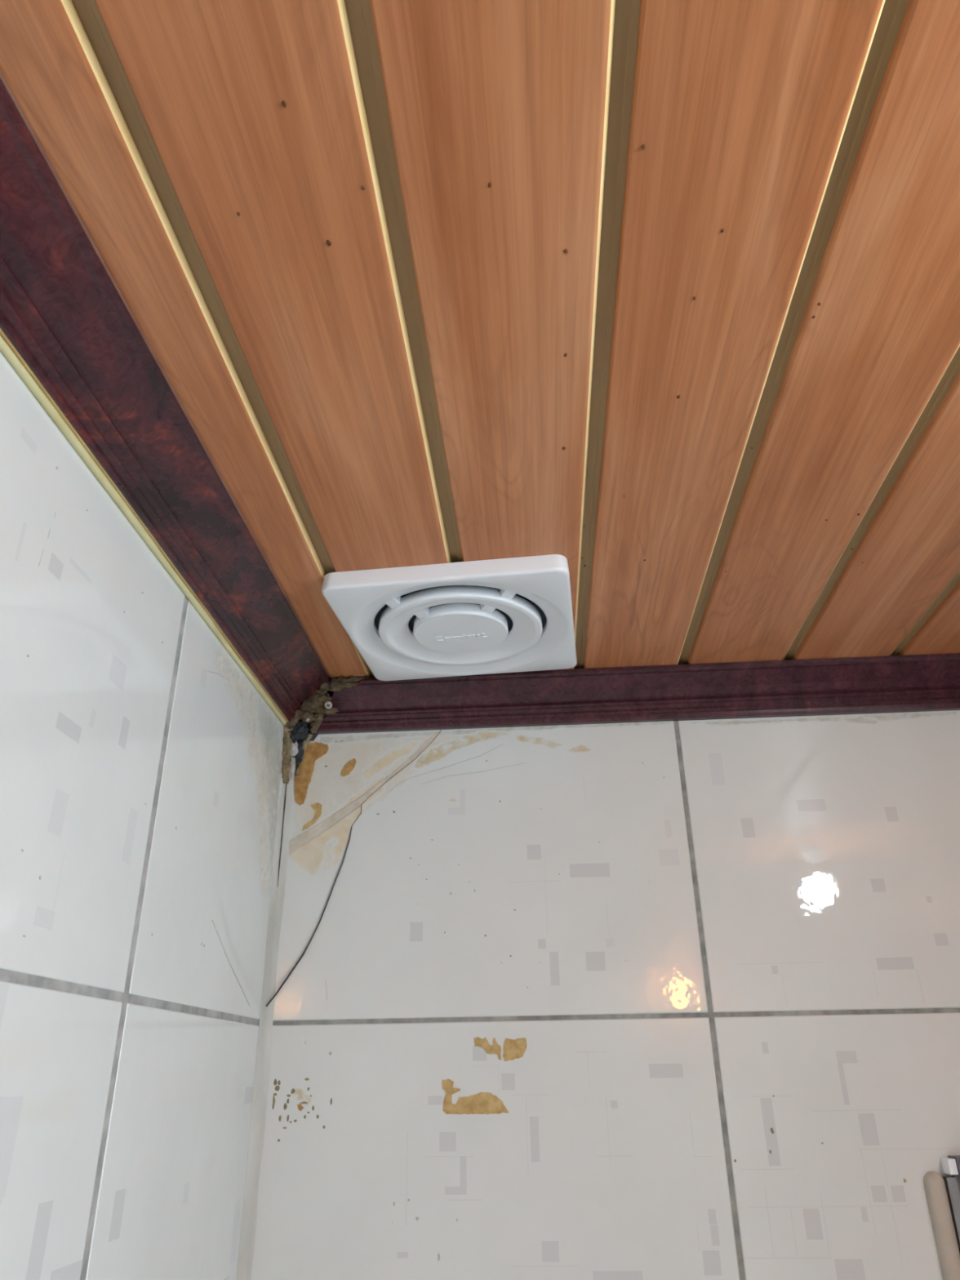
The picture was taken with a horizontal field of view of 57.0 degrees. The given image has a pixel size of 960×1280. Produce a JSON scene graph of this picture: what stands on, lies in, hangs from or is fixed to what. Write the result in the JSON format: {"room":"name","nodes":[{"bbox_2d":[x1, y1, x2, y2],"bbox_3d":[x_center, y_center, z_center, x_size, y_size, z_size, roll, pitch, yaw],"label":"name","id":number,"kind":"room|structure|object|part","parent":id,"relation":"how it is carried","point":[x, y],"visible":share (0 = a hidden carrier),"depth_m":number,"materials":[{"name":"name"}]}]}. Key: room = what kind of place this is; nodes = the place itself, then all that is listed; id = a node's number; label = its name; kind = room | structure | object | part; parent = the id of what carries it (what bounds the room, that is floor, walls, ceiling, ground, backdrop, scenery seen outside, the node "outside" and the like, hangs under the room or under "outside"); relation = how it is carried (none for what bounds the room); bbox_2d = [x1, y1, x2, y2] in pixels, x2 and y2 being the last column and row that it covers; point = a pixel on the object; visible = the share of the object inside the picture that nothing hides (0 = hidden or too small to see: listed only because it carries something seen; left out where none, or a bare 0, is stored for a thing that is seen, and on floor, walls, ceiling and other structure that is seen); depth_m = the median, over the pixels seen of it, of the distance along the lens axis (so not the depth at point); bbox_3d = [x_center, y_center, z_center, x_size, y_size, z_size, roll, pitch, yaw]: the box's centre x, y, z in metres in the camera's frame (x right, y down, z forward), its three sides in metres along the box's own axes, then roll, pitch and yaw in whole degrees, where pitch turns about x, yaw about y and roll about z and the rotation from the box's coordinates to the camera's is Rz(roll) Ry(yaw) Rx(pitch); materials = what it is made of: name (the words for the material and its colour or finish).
{"room":"damaged room","nodes":[
{"label":"damaged room","id":0,"kind":"room"},
{"bbox_2d":[0,351,284,1279],"bbox_3d":[-0.332,0.474,-0.827,0.120,2.320,2.751,-2,-26,3],"label":"wall","id":1,"kind":"structure","parent":0,"point":[140,765],"depth_m":0.51,"materials":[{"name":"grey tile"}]},
{"bbox_2d":[0,71,329,725],"bbox_3d":[-0.264,-0.537,-0.344,0.051,0.042,2.728,-2,-26,3],"label":"trim","id":2,"kind":"structure","parent":1,"relation":"attached to","point":[68,330],"depth_m":0.49,"materials":[{"name":"brown wood"}]},
{"bbox_2d":[0,0,959,679],"bbox_3d":[0.485,-0.619,-0.352,1.790,0.081,2.990,-2,-26,3],"label":"ceiling","id":3,"kind":"structure","parent":0,"point":[660,299],"depth_m":0.44,"materials":[{"name":"brown wood"}]},
{"bbox_2d":[321,554,577,680],"bbox_3d":[-0.017,-0.010,0.757,0.192,0.016,0.192,-4,-27,6],"label":"exhaust fan cover","id":4,"kind":"object","parent":3,"relation":"attached to","point":[511,615],"visible":1,"depth_m":0.73,"materials":[{"name":"white plastic"}]},
{"bbox_2d":[236,710,959,1279],"bbox_3d":[0.540,1.072,0.406,1.670,2.320,0.134,-2,-26,3],"label":"wall","id":5,"kind":"structure","parent":0,"point":[670,1000],"depth_m":0.76,"materials":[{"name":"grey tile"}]},
{"bbox_2d":[266,826,351,1006],"bbox_3d":[-0.153,0.248,0.804,0.067,0.158,0.004,0,-26,-2],"label":"crack","id":6,"kind":"object","parent":5,"relation":"attached to","point":[307,946],"visible":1,"depth_m":0.80,"materials":[{"name":"black"}]},
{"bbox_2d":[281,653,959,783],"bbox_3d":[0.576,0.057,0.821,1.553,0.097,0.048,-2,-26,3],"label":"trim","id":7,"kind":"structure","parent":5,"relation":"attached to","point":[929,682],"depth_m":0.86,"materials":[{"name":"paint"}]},
{"bbox_2d":[923,1155,959,1279],"bbox_3d":[0.510,0.611,0.567,0.329,0.488,0.017,-2,-26,3],"label":"wall fixture","id":8,"kind":"object","parent":5,"relation":"attached to","point":[943,1193],"visible":1,"depth_m":0.67,"materials":[{"name":"beige plastic"}]},
{"bbox_3d":[0.518,0.398,0.671,0.306,0.012,0.017,-2,-26,3],"label":"rail","id":9,"kind":"part","parent":8,"relation":"part of","materials":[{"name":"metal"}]}
]}

